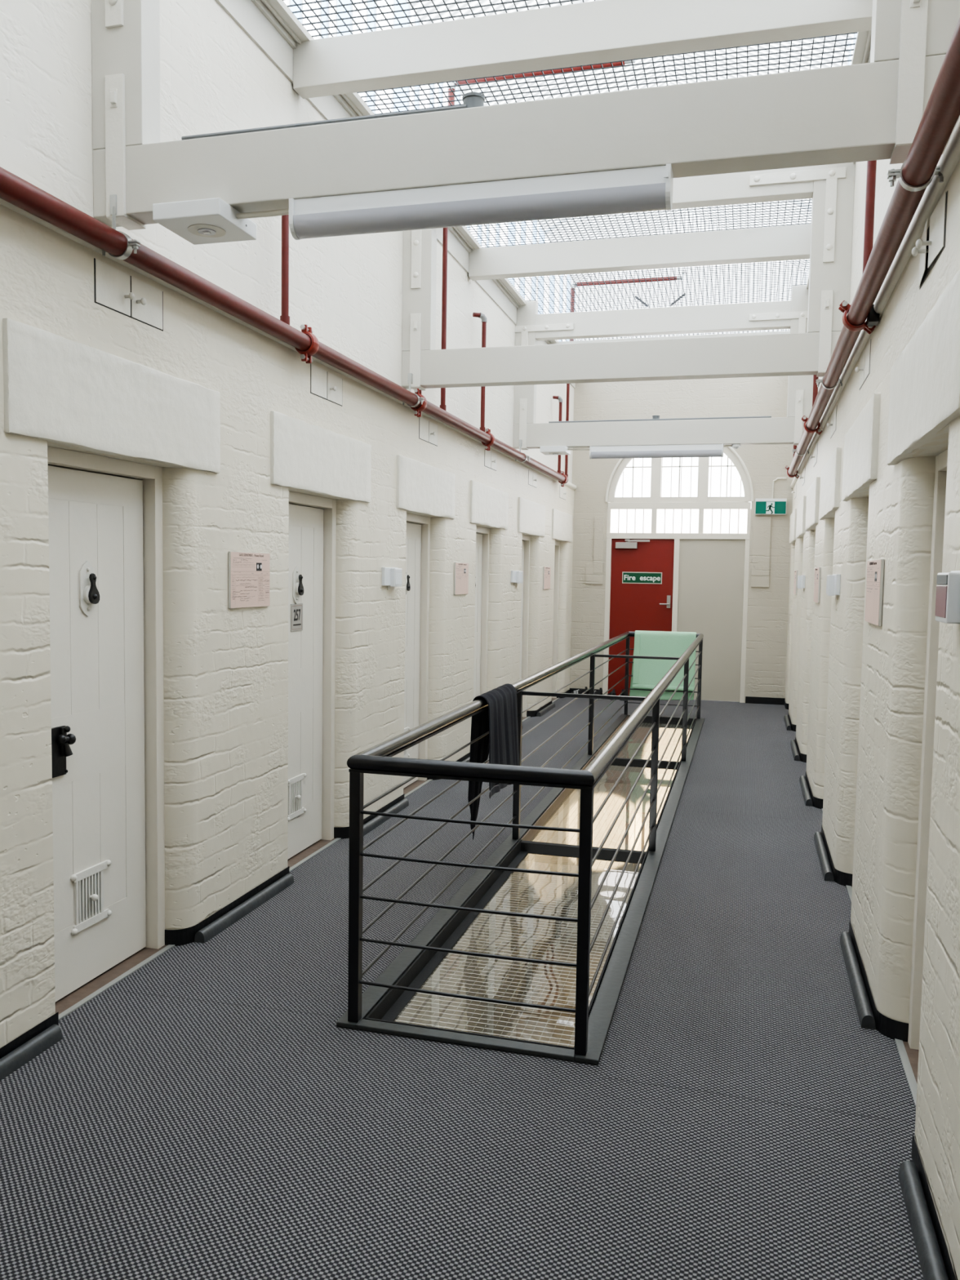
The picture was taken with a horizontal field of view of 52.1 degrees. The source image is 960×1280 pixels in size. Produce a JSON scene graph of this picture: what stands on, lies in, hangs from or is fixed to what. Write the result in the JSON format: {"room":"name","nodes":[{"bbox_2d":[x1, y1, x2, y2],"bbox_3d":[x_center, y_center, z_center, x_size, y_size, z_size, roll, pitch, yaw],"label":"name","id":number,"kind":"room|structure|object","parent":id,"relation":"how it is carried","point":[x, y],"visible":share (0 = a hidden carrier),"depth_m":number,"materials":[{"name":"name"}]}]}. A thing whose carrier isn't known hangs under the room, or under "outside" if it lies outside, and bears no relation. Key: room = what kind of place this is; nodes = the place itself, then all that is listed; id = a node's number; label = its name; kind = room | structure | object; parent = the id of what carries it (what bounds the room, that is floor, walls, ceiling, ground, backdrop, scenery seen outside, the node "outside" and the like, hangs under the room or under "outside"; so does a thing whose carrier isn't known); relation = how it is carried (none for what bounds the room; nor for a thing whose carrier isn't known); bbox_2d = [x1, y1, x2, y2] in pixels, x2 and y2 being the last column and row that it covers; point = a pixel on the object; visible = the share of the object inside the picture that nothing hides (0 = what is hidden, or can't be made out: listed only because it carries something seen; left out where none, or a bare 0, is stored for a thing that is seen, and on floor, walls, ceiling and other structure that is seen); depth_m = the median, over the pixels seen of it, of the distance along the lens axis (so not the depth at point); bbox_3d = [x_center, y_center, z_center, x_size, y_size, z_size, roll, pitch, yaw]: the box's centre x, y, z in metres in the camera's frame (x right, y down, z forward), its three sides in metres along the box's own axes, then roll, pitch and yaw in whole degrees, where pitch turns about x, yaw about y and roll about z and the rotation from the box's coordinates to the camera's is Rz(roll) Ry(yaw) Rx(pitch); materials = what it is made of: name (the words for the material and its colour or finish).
{"room":"prison interior","nodes":[
{"label":"prison interior","id":0,"kind":"room"},
{"bbox_2d":[0,0,573,1048],"bbox_3d":[-0.848,0.781,6.017,0.450,7.085,14.842,2,4,15],"label":"wall","id":1,"kind":"structure","parent":0,"point":[225,669],"depth_m":4.36,"materials":[{"name":"paint"}]},
{"bbox_2d":[0,1024,62,1080],"bbox_3d":[-1.992,1.425,1.029,0.048,0.047,4.555,2,4,15],"label":"trim","id":2,"kind":"structure","parent":1,"relation":"attached to","point":[22,1055],"depth_m":3.08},
{"bbox_2d":[47,445,174,1020],"bbox_3d":[-1.535,0.312,3.569,0.372,1.956,0.925,2,4,15],"label":"door","id":3,"kind":"structure","parent":1,"relation":"in","point":[105,513],"depth_m":3.68,"materials":[{"name":"beige paint"}]},
{"bbox_2d":[70,860,111,935],"bbox_3d":[-1.426,0.948,3.626,0.042,0.222,0.221,2,4,15],"label":"vent grille","id":4,"kind":"object","parent":3,"relation":"attached to","point":[91,882],"depth_m":3.62,"materials":[{"name":"grey"}]},
{"bbox_2d":[2,318,220,473],"bbox_3d":[-1.400,-0.835,3.562,0.320,0.343,1.225,2,4,15],"label":"door lintel","id":5,"kind":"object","parent":1,"relation":"attached to","point":[58,389],"depth_m":3.36,"materials":[{"name":"beige"}]},
{"bbox_2d":[93,257,163,331],"bbox_3d":[-1.235,-1.230,3.512,0.041,0.147,0.405,2,4,15],"label":"hatch","id":6,"kind":"object","parent":1,"relation":"attached to","point":[115,290],"visible":1,"depth_m":3.49,"materials":[{"name":"grey"}]},
{"bbox_2d":[194,873,293,942],"bbox_3d":[-1.052,1.204,4.463,0.048,0.047,0.830,2,4,15],"label":"trim","id":7,"kind":"structure","parent":1,"relation":"attached to","point":[204,935],"depth_m":4.38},
{"bbox_2d":[228,551,270,608],"bbox_3d":[-1.034,-0.271,4.415,0.013,0.246,0.360,2,4,15],"label":"board","id":8,"kind":"object","parent":1,"relation":"attached to","point":[249,573],"visible":1,"depth_m":4.39,"materials":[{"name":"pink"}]},
{"bbox_2d":[0,689,569,1058],"bbox_3d":[-0.773,1.109,5.763,0.100,0.068,14.351,2,4,15],"label":"baseboard","id":9,"kind":"structure","parent":1,"relation":"attached to","point":[186,935],"depth_m":4.14,"materials":[{"name":"black paint"}]},
{"bbox_2d":[0,166,569,486],"bbox_3d":[-0.729,-2.114,5.066,0.170,1.505,13.333,2,4,15],"label":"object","id":10,"kind":"object","parent":1,"relation":"attached to","point":[14,189],"visible":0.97,"depth_m":4.23,"materials":[{"name":"red paint"}]},
{"bbox_2d":[446,60,635,105],"bbox_3d":[0.398,-3.439,6.567,1.298,0.860,0.062,2,4,15],"label":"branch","id":11,"kind":"object","parent":10,"relation":"attached to","point":[616,64],"visible":0.2,"depth_m":6.55,"materials":[{"name":"red metal"}]},
{"bbox_2d":[569,271,684,341],"bbox_3d":[1.667,-3.738,11.207,1.298,0.860,0.062,2,4,15],"label":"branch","id":12,"kind":"object","parent":10,"relation":"attached to","point":[571,288],"visible":0.44,"depth_m":11.20,"materials":[{"name":"red metal"}]},
{"bbox_2d":[0,198,576,489],"bbox_3d":[-0.720,-1.492,5.582,0.130,0.060,14.353,2,4,15],"label":"trim","id":13,"kind":"structure","parent":1,"relation":"attached to","point":[3,202],"depth_m":3.94,"materials":[{"name":"beige"}]},
{"bbox_2d":[287,490,341,871],"bbox_3d":[-1.086,0.206,5.212,0.372,1.956,0.925,2,4,15],"label":"door","id":14,"kind":"structure","parent":1,"relation":"in","point":[312,518],"depth_m":5.41,"materials":[{"name":"beige paint"}]},
{"bbox_2d":[288,773,306,821],"bbox_3d":[-0.977,0.842,5.269,0.042,0.222,0.221,2,4,15],"label":"vent grille","id":15,"kind":"object","parent":14,"relation":"attached to","point":[296,781],"depth_m":5.28,"materials":[{"name":"grey"}]},
{"bbox_2d":[270,410,371,502],"bbox_3d":[-0.951,-0.941,5.203,0.320,0.343,1.225,2,4,15],"label":"trim","id":16,"kind":"structure","parent":1,"relation":"attached to","point":[305,456],"depth_m":5.04,"materials":[{"name":"beige"}]},
{"bbox_2d":[310,363,342,406],"bbox_3d":[-0.787,-1.335,5.152,0.041,0.147,0.405,2,4,15],"label":"hatch","id":17,"kind":"object","parent":1,"relation":"attached to","point":[325,384],"visible":1,"depth_m":5.14,"materials":[{"name":"grey"}]},
{"bbox_2d":[363,798,408,835],"bbox_3d":[-0.603,1.098,6.106,0.048,0.047,0.830,2,4,15],"label":"trim","id":18,"kind":"structure","parent":1,"relation":"attached to","point":[378,820],"depth_m":6.06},
{"bbox_2d":[381,567,402,590],"bbox_3d":[-0.548,-0.382,6.127,0.052,0.141,0.235,2,4,15],"label":"card reader","id":19,"kind":"object","parent":1,"relation":"attached to","point":[392,576],"visible":1,"depth_m":6.11,"materials":[{"name":"white plastic"}]},
{"bbox_2d":[215,0,575,388],"bbox_3d":[-0.696,-2.833,5.478,0.200,0.205,14.333,2,4,15],"label":"trim","id":20,"kind":"structure","parent":1,"relation":"attached to","point":[270,24],"depth_m":4.68,"materials":[{"name":"grey"}]},
{"bbox_2d":[282,0,537,32],"bbox_3d":[0.202,-2.800,3.624,2.625,0.010,1.495,2,4,15],"label":"mesh panel","id":21,"kind":"object","parent":1,"relation":"attached to","point":[317,1],"visible":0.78,"depth_m":4.46,"materials":[{"name":"black"}]},
{"bbox_2d":[403,512,432,798],"bbox_3d":[-0.637,0.100,6.856,0.372,1.956,0.925,2,4,15],"label":"door","id":22,"kind":"structure","parent":1,"relation":"in","point":[418,526],"depth_m":7.12,"materials":[{"name":"beige paint"}]},
{"bbox_2d":[404,727,410,757],"bbox_3d":[-0.527,0.736,6.913,0.042,0.222,0.221,2,4,15],"label":"vent grille","id":23,"kind":"object","parent":22,"relation":"attached to","point":[406,753],"depth_m":6.98,"materials":[{"name":"grey"}]},
{"bbox_2d":[396,454,455,519],"bbox_3d":[-0.502,-1.046,6.845,0.320,0.343,1.225,2,4,15],"label":"trim","id":24,"kind":"structure","parent":1,"relation":"attached to","point":[422,488],"depth_m":6.70,"materials":[{"name":"beige"}]},
{"bbox_2d":[418,417,437,446],"bbox_3d":[-0.338,-1.441,6.791,0.041,0.147,0.405,2,4,15],"label":"hatch","id":25,"kind":"object","parent":1,"relation":"attached to","point":[428,430],"visible":0.98,"depth_m":6.78,"materials":[{"name":"grey"}]},
{"bbox_2d":[453,562,468,594],"bbox_3d":[-0.144,-0.480,7.669,0.013,0.246,0.360,2,4,15],"label":"board","id":26,"kind":"object","parent":1,"relation":"attached to","point":[460,569],"visible":1,"depth_m":7.64,"materials":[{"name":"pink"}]},
{"bbox_2d":[473,525,489,698],"bbox_3d":[-0.187,-0.006,8.499,0.372,1.956,0.925,2,4,15],"label":"door","id":27,"kind":"structure","parent":1,"relation":"in","point":[482,534],"depth_m":8.80,"materials":[{"name":"beige paint"}]},
{"bbox_2d":[469,480,508,529],"bbox_3d":[-0.053,-1.152,8.486,0.320,0.343,1.225,2,4,15],"label":"trim","id":28,"kind":"structure","parent":1,"relation":"attached to","point":[489,505],"depth_m":8.35,"materials":[{"name":"beige"}]},
{"bbox_2d":[484,449,497,471],"bbox_3d":[0.110,-1.547,8.431,0.041,0.147,0.405,2,4,15],"label":"hatch","id":29,"kind":"object","parent":1,"relation":"attached to","point":[491,457],"visible":0.97,"depth_m":8.43,"materials":[{"name":"grey"}]},
{"bbox_2d":[511,570,523,585],"bbox_3d":[0.355,-0.595,9.428,0.052,0.141,0.295,2,4,15],"label":"card reader","id":30,"kind":"object","parent":1,"relation":"attached to","point":[516,575],"visible":1,"depth_m":9.41,"materials":[{"name":"white plastic"}]},
{"bbox_2d":[519,534,530,722],"bbox_3d":[0.262,-0.112,10.143,0.372,1.956,0.925,2,4,15],"label":"door","id":31,"kind":"structure","parent":1,"relation":"in","point":[526,539],"depth_m":10.47,"materials":[{"name":"beige paint"}]},
{"bbox_2d":[91,0,959,230],"bbox_3d":[0.006,-2.075,2.994,2.705,1.372,0.142,2,4,15],"label":"roof truss","id":32,"kind":"object","parent":1,"relation":"attached to","point":[873,110],"visible":0.85,"depth_m":2.95,"materials":[{"name":"grey"}]},
{"bbox_2d":[152,197,288,244],"bbox_3d":[-0.818,-1.399,3.278,0.464,0.064,0.251,2,4,15],"label":"emergency light","id":33,"kind":"object","parent":32,"relation":"attached to","point":[207,220],"visible":0.98,"depth_m":3.23,"materials":[{"name":"white plastic"}]},
{"bbox_2d":[181,92,484,140],"bbox_3d":[-0.483,-1.663,3.148,1.029,0.048,0.072,2,4,15],"label":"cable conduit","id":34,"kind":"object","parent":32,"relation":"on","point":[470,100],"visible":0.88,"depth_m":3.08,"materials":[{"name":"grey"}]},
{"bbox_2d":[288,163,673,239],"bbox_3d":[-0.021,-1.345,3.041,1.210,0.114,0.092,2,4,15],"label":"light","id":35,"kind":"object","parent":32,"relation":"attached to","point":[650,188],"visible":1,"depth_m":3.00,"materials":[{"name":"white plastic"}]},
{"bbox_2d":[517,497,545,537],"bbox_3d":[0.395,-1.258,10.128,0.320,0.343,1.225,2,4,15],"label":"trim","id":36,"kind":"structure","parent":1,"relation":"attached to","point":[531,514],"depth_m":9.99,"materials":[{"name":"beige"}]},
{"bbox_2d":[528,469,537,487],"bbox_3d":[0.558,-1.652,10.070,0.041,0.147,0.405,2,4,15],"label":"hatch","id":37,"kind":"object","parent":1,"relation":"attached to","point":[532,477],"visible":1,"depth_m":10.06,"materials":[{"name":"grey"}]},
{"bbox_2d":[536,702,555,716],"bbox_3d":[0.745,0.780,11.037,0.048,0.047,0.830,2,4,15],"label":"trim","id":38,"kind":"structure","parent":1,"relation":"attached to","point":[552,705],"depth_m":10.94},
{"bbox_2d":[542,566,551,589],"bbox_3d":[0.745,-0.690,10.923,0.013,0.246,0.360,2,4,15],"label":"board","id":39,"kind":"object","parent":1,"relation":"attached to","point":[547,571],"visible":1,"depth_m":10.88,"materials":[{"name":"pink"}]},
{"bbox_2d":[551,540,559,702],"bbox_3d":[0.712,-0.218,11.786,0.372,1.956,0.925,2,4,15],"label":"door","id":40,"kind":"structure","parent":1,"relation":"in","point":[557,543],"depth_m":12.13,"materials":[{"name":"beige paint"}]},
{"bbox_2d":[551,508,572,542],"bbox_3d":[0.844,-1.364,11.769,0.320,0.343,1.225,2,4,15],"label":"trim","id":41,"kind":"structure","parent":1,"relation":"attached to","point":[562,522],"depth_m":11.63,"materials":[{"name":"beige"}]},
{"bbox_2d":[293,0,872,98],"bbox_3d":[0.411,-2.713,4.406,2.681,0.214,0.110,2,4,15],"label":"joist","id":42,"kind":"object","parent":1,"relation":"attached to","point":[601,31],"visible":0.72,"depth_m":4.38,"materials":[{"name":"grey"}]},
{"bbox_2d":[308,0,857,114],"bbox_3d":[0.609,-2.896,5.112,2.625,0.010,1.597,2,4,15],"label":"mesh panel","id":43,"kind":"object","parent":1,"relation":"attached to","point":[560,2],"visible":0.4,"depth_m":4.97,"materials":[{"name":"black"}]},
{"bbox_2d":[401,162,855,391],"bbox_3d":[0.820,-2.267,5.971,2.705,1.372,0.142,2,4,15],"label":"roof truss","id":44,"kind":"object","parent":1,"relation":"attached to","point":[830,187],"visible":0.77,"depth_m":5.82,"materials":[{"name":"grey"}]},
{"bbox_2d":[466,198,812,243],"bbox_3d":[1.013,-2.992,6.591,2.625,0.010,1.475,2,4,15],"label":"mesh panel","id":45,"kind":"object","parent":1,"relation":"attached to","point":[810,199],"visible":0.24,"depth_m":7.09,"materials":[{"name":"black"}]},
{"bbox_2d":[468,223,811,280],"bbox_3d":[1.220,-2.903,7.363,2.681,0.214,0.110,2,4,15],"label":"joist","id":46,"kind":"object","parent":1,"relation":"attached to","point":[786,242],"visible":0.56,"depth_m":7.31,"materials":[{"name":"grey"}]},
{"bbox_2d":[480,218,811,301],"bbox_3d":[1.424,-3.088,8.093,2.625,0.010,1.645,2,4,15],"label":"mesh panel","id":47,"kind":"object","parent":1,"relation":"attached to","point":[806,220],"visible":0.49,"depth_m":8.45,"materials":[{"name":"black"}]},
{"bbox_2d":[513,284,813,449],"bbox_3d":[1.641,-2.461,8.975,2.705,1.372,0.142,2,4,15],"label":"roof truss","id":48,"kind":"object","parent":1,"relation":"attached to","point":[531,326],"visible":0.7,"depth_m":8.92,"materials":[{"name":"grey"}]},
{"bbox_2d":[539,445,589,455],"bbox_3d":[0.818,-1.784,9.259,0.464,0.064,0.251,2,4,15],"label":"emergency light","id":49,"kind":"object","parent":48,"relation":"attached to","point":[548,450],"visible":1,"depth_m":9.19,"materials":[{"name":"beige"}]},
{"bbox_2d":[589,444,723,458],"bbox_3d":[1.615,-1.730,9.022,1.210,0.114,0.092,2,4,15],"label":"light","id":50,"kind":"object","parent":48,"relation":"attached to","point":[692,450],"visible":1,"depth_m":8.99,"materials":[{"name":"white plastic"}]},
{"bbox_2d":[591,449,721,458],"bbox_3d":[1.615,-1.705,9.025,1.180,0.060,0.084,2,4,15],"label":"diffuser","id":51,"kind":"object","parent":50,"relation":"attached to","point":[595,454],"depth_m":9.00,"materials":[{"name":"grey"}]},
{"bbox_2d":[548,415,771,422],"bbox_3d":[1.625,-2.032,9.001,2.010,0.048,0.072,2,4,15],"label":"cable conduit","id":52,"kind":"object","parent":48,"relation":"on","point":[654,417],"visible":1,"depth_m":8.97,"materials":[{"name":"grey"}]},
{"bbox_2d":[536,285,791,314],"bbox_3d":[1.841,-3.187,9.616,2.625,0.010,1.520,2,4,15],"label":"mesh panel","id":53,"kind":"object","parent":1,"relation":"attached to","point":[777,287],"visible":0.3,"depth_m":9.10,"materials":[{"name":"black"}]},
{"bbox_2d":[0,697,924,1279],"bbox_3d":[0.593,1.208,5.594,3.800,0.063,14.733,2,4,15],"label":"floor","id":54,"kind":"structure","parent":0,"point":[208,1113],"depth_m":2.87,"materials":[{"name":"grey carpet"}]},
{"bbox_2d":[336,713,704,1065],"bbox_3d":[0.967,1.130,6.970,0.895,0.118,7.790,2,4,15],"label":"frame","id":55,"kind":"object","parent":54,"relation":"on","point":[412,967],"visible":0.89,"depth_m":4.25,"materials":[{"name":"metal"}]},
{"bbox_2d":[395,853,640,1046],"bbox_3d":[0.268,1.306,4.420,0.713,0.006,2.360,2,4,15],"label":"metal grating","id":56,"kind":"object","parent":55,"relation":"in","point":[530,854],"visible":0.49,"depth_m":4.16,"materials":[{"name":"silver metal"}]},
{"bbox_2d":[346,631,703,1055],"bbox_3d":[0.970,0.614,6.928,0.830,0.915,7.759,2,4,15],"label":"railing","id":57,"kind":"object","parent":55,"relation":"on","point":[379,759],"visible":0.99,"depth_m":3.32,"materials":[{"name":"black metal"}]},
{"bbox_2d":[467,683,519,839],"bbox_3d":[0.070,0.642,5.087,0.176,0.778,0.660,2,4,17],"label":"draped cloth","id":58,"kind":"object","parent":57,"relation":"hanging from","point":[500,719],"visible":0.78,"depth_m":4.99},
{"bbox_2d":[629,630,696,700],"bbox_3d":[1.974,0.288,10.636,0.706,0.768,0.138,2,4,15],"label":"panel","id":59,"kind":"object","parent":57,"relation":"hanging from","point":[646,673],"visible":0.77,"depth_m":10.61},
{"bbox_2d":[530,764,672,850],"bbox_3d":[0.950,1.145,6.914,0.713,0.006,2.728,2,4,15],"label":"floor panel","id":60,"kind":"object","parent":55,"relation":"in","point":[619,766],"visible":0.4,"depth_m":6.69,"materials":[{"name":"silver metal"}]},
{"bbox_2d":[618,723,692,760],"bbox_3d":[1.646,0.981,9.459,0.713,0.006,2.467,2,4,15],"label":"floor panel","id":61,"kind":"object","parent":55,"relation":"in","point":[646,723],"visible":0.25,"depth_m":9.38,"materials":[{"name":"silver metal"}]},
{"bbox_2d":[515,937,612,1047],"bbox_3d":[0.910,4.333,7.163,3.100,0.100,11.733,2,4,15],"label":"metal grating","id":62,"kind":"structure","parent":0,"point":[536,1011],"depth_m":10.93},
{"bbox_2d":[283,0,857,341],"bbox_3d":[0.647,-3.897,5.124,2.905,2.010,14.890,2,4,15],"label":"skylight","id":63,"kind":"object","parent":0,"point":[335,2],"depth_m":8.44,"materials":[{"name":"white glass"}]},
{"bbox_2d":[566,726,691,942],"bbox_3d":[2.407,2.365,12.430,3.100,3.150,0.360,2,4,15],"label":"wall","id":64,"kind":"structure","parent":0,"point":[645,778],"depth_m":12.59,"materials":[{"name":"paint"}]},
{"bbox_2d":[569,375,795,702],"bbox_3d":[2.505,-1.220,12.327,3.800,4.320,0.340,2,4,15],"label":"wall","id":65,"kind":"structure","parent":0,"point":[763,396],"depth_m":12.01,"materials":[{"name":"paint"}]},
{"bbox_2d":[585,516,604,584],"bbox_3d":[1.461,-1.136,12.456,0.225,0.850,0.072,2,4,15],"label":"trim","id":66,"kind":"structure","parent":65,"relation":"attached to","point":[593,572],"depth_m":12.42,"materials":[{"name":"paint"}]},
{"bbox_2d":[608,538,674,696],"bbox_3d":[2.025,-0.273,12.370,0.781,1.993,0.107,2,4,15],"label":"door","id":67,"kind":"structure","parent":65,"relation":"in","point":[642,571],"depth_m":12.36,"materials":[{"name":"red"}]},
{"bbox_2d":[557,328,789,342],"bbox_3d":[2.269,-3.288,11.182,2.625,0.010,1.733,2,4,15],"label":"mesh panel","id":68,"kind":"object","parent":65,"relation":"attached to","point":[778,330],"visible":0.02,"depth_m":10.42,"materials":[{"name":"black"}]},
{"bbox_2d":[602,533,750,702],"bbox_3d":[2.439,-0.293,12.283,1.750,2.074,0.095,2,4,15],"label":"trim","id":69,"kind":"structure","parent":65,"relation":"attached to","point":[677,536],"depth_m":12.20,"materials":[{"name":"beige paint"}]},
{"bbox_2d":[569,688,785,705],"bbox_3d":[2.415,0.704,12.303,2.790,0.082,0.032,2,4,15],"label":"baseboard","id":70,"kind":"structure","parent":65,"relation":"attached to","point":[751,700],"depth_m":12.01,"materials":[{"name":"black paint"}]},
{"bbox_2d":[606,508,751,533],"bbox_3d":[2.458,-1.475,12.201,1.750,0.304,0.065,2,4,15],"label":"window","id":71,"kind":"structure","parent":65,"relation":"in","point":[619,521],"depth_m":12.19,"materials":[{"name":"glass"}]},
{"bbox_2d":[607,447,751,509],"bbox_3d":[2.485,-2.108,12.216,1.744,0.962,0.186,2,4,15],"label":"window","id":72,"kind":"structure","parent":65,"relation":"in","point":[655,501],"depth_m":12.17,"materials":[{"name":"beige paint"}]},
{"bbox_2d":[604,446,753,502],"bbox_3d":[2.455,-2.161,12.101,1.804,0.904,0.032,2,4,15],"label":"trim","id":73,"kind":"structure","parent":65,"relation":"attached to","point":[731,448],"depth_m":11.91,"materials":[{"name":"beige"}]},
{"bbox_2d":[676,538,745,702],"bbox_3d":[2.851,-0.245,12.174,0.786,1.995,0.045,2,4,15],"label":"door","id":74,"kind":"structure","parent":65,"relation":"in","point":[711,576],"depth_m":12.13,"materials":[{"name":"beige paint"}]},
{"bbox_2d":[751,516,771,587],"bbox_3d":[3.418,-1.067,11.925,0.213,0.850,0.072,2,4,15],"label":"trim","id":75,"kind":"structure","parent":65,"relation":"attached to","point":[760,575],"depth_m":11.89,"materials":[{"name":"paint"}]},
{"bbox_2d":[755,477,786,514],"bbox_3d":[3.503,-1.733,11.809,0.360,0.442,0.069,2,4,15],"label":"exit sign","id":76,"kind":"object","parent":65,"relation":"attached to","point":[762,506],"visible":1,"depth_m":11.79,"materials":[{"name":"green plastic"}]},
{"bbox_2d":[785,115,959,1279],"bbox_3d":[2.061,-0.696,4.872,0.420,3.885,14.353,2,4,15],"label":"wall","id":77,"kind":"structure","parent":0,"point":[855,686],"depth_m":3.34,"materials":[{"name":"brick"}]},
{"bbox_2d":[550,330,790,344],"bbox_3d":[2.053,-3.100,10.410,2.681,0.214,0.110,2,4,15],"label":"joist","id":78,"kind":"object","parent":77,"relation":"attached to","point":[772,332],"visible":0.18,"depth_m":10.35,"materials":[{"name":"grey"}]},
{"bbox_2d":[789,508,796,543],"bbox_3d":[3.667,-1.265,11.004,0.328,0.343,1.225,2,4,15],"label":"trim","id":79,"kind":"structure","parent":77,"relation":"attached to","point":[793,538],"depth_m":10.72,"materials":[{"name":"beige"}]},
{"bbox_2d":[790,739,799,760],"bbox_3d":[2.798,0.974,8.715,0.048,0.047,0.830,2,4,15],"label":"trim","id":80,"kind":"structure","parent":77,"relation":"attached to","point":[793,744],"depth_m":8.58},
{"bbox_2d":[795,495,806,538],"bbox_3d":[3.218,-1.159,9.362,0.328,0.343,1.225,2,4,15],"label":"trim","id":81,"kind":"structure","parent":77,"relation":"attached to","point":[802,505],"depth_m":9.07,"materials":[{"name":"beige"}]},
{"bbox_2d":[799,775,813,806],"bbox_3d":[2.348,1.080,7.071,0.048,0.047,0.830,2,4,15],"label":"trim","id":82,"kind":"structure","parent":77,"relation":"attached to","point":[805,789],"depth_m":6.94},
{"bbox_2d":[804,476,820,531],"bbox_3d":[2.769,-1.054,7.721,0.328,0.343,1.225,2,4,15],"label":"trim","id":83,"kind":"structure","parent":77,"relation":"attached to","point":[813,492],"depth_m":7.46,"materials":[{"name":"beige"}]},
{"bbox_2d":[813,567,821,603],"bbox_3d":[2.392,-0.391,6.966,0.013,0.246,0.460,2,4,15],"label":"board","id":84,"kind":"object","parent":77,"relation":"attached to","point":[817,571],"visible":1,"depth_m":6.87,"materials":[{"name":"white"}]},
{"bbox_2d":[813,831,834,881],"bbox_3d":[1.899,1.186,5.428,0.048,0.047,0.830,2,4,15],"label":"trim","id":85,"kind":"structure","parent":77,"relation":"attached to","point":[826,868],"depth_m":5.32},
{"bbox_2d":[818,447,841,519],"bbox_3d":[2.321,-0.948,6.079,0.328,0.343,1.225,2,4,15],"label":"trim","id":86,"kind":"structure","parent":77,"relation":"attached to","point":[830,472],"depth_m":5.86,"materials":[{"name":"beige"}]},
{"bbox_2d":[826,405,836,439],"bbox_3d":[2.182,-1.353,6.108,0.041,0.147,0.405,2,4,15],"label":"hatch","id":87,"kind":"object","parent":77,"relation":"attached to","point":[833,417],"visible":1,"depth_m":6.10,"materials":[{"name":"grey"}]},
{"bbox_2d":[826,573,840,599],"bbox_3d":[1.953,-0.293,5.428,0.052,0.141,0.275,2,4,15],"label":"card reader","id":88,"kind":"object","parent":77,"relation":"attached to","point":[833,581],"visible":1,"depth_m":5.41,"materials":[{"name":"white plastic"}]},
{"bbox_2d":[806,30,871,288],"bbox_3d":[1.913,-2.742,4.771,0.200,0.205,14.333,2,4,15],"label":"trim","id":89,"kind":"structure","parent":77,"relation":"attached to","point":[861,54],"depth_m":4.67,"materials":[{"name":"grey"}]},
{"bbox_2d":[839,931,875,1029],"bbox_3d":[1.450,1.292,3.785,0.048,0.047,0.830,2,4,15],"label":"trim","id":90,"kind":"structure","parent":77,"relation":"attached to","point":[866,1018],"depth_m":3.67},
{"bbox_2d":[842,392,880,501],"bbox_3d":[1.872,-0.842,4.438,0.328,0.343,1.225,2,4,15],"label":"lintel","id":91,"kind":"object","parent":77,"relation":"attached to","point":[860,458],"depth_m":4.23,"materials":[{"name":"beige"}]},
{"bbox_2d":[855,339,871,389],"bbox_3d":[1.734,-1.247,4.468,0.041,0.147,0.405,2,4,15],"label":"hatch","id":92,"kind":"object","parent":77,"relation":"attached to","point":[864,369],"visible":1,"depth_m":4.44,"materials":[{"name":"grey"}]},
{"bbox_2d":[784,700,955,1279],"bbox_3d":[1.871,1.202,5.045,0.100,0.068,14.351,2,4,15],"label":"baseboard","id":93,"kind":"structure","parent":77,"relation":"attached to","point":[887,1027],"depth_m":3.32,"materials":[{"name":"black paint"}]},
{"bbox_2d":[785,17,959,478],"bbox_3d":[1.594,-1.688,4.093,0.170,0.824,12.630,2,4,15],"label":"pipe","id":94,"kind":"object","parent":77,"relation":"attached to","point":[941,113],"visible":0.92,"depth_m":2.99,"materials":[{"name":"metal"}]},
{"bbox_2d":[864,559,884,626],"bbox_3d":[1.528,-0.187,3.808,0.013,0.246,0.430,2,4,15],"label":"board","id":95,"kind":"object","parent":77,"relation":"attached to","point":[875,568],"visible":1,"depth_m":3.74,"materials":[{"name":"white"}]},
{"bbox_2d":[790,118,959,488],"bbox_3d":[1.903,-1.400,4.870,0.130,0.060,14.353,2,4,15],"label":"pipe","id":96,"kind":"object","parent":77,"relation":"attached to","point":[950,157],"depth_m":3.24,"materials":[{"name":"beige"}]},
{"bbox_2d":[894,448,947,1106],"bbox_3d":[1.472,0.417,2.753,0.372,1.956,0.925,2,4,15],"label":"door frame","id":97,"kind":"structure","parent":77,"relation":"in","point":[908,1051],"depth_m":3.17,"materials":[{"name":"beige paint"}]},
{"bbox_2d":[897,1160,948,1279],"bbox_3d":[0.511,1.513,0.350,0.048,0.047,4.555,2,4,15],"label":"trim","id":98,"kind":"structure","parent":77,"relation":"attached to","point":[932,1265],"depth_m":2.31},
{"bbox_2d":[887,269,959,465],"bbox_3d":[1.423,-0.736,2.796,0.328,0.343,1.225,2,4,15],"label":"lintel","id":99,"kind":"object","parent":77,"relation":"attached to","point":[925,380],"depth_m":2.70,"materials":[{"name":"beige"}]},
{"bbox_2d":[911,191,947,289],"bbox_3d":[1.280,-1.142,2.830,0.053,0.147,0.405,2,4,15],"label":"hatch","id":100,"kind":"object","parent":77,"relation":"attached to","point":[931,244],"visible":1,"depth_m":2.78,"materials":[{"name":"grey"}]},
{"bbox_2d":[934,570,959,623],"bbox_3d":[1.070,-0.085,2.200,0.052,0.141,0.240,2,4,15],"label":"card reader","id":101,"kind":"object","parent":77,"relation":"attached to","point":[948,587],"visible":1,"depth_m":2.19,"materials":[{"name":"white plastic"}]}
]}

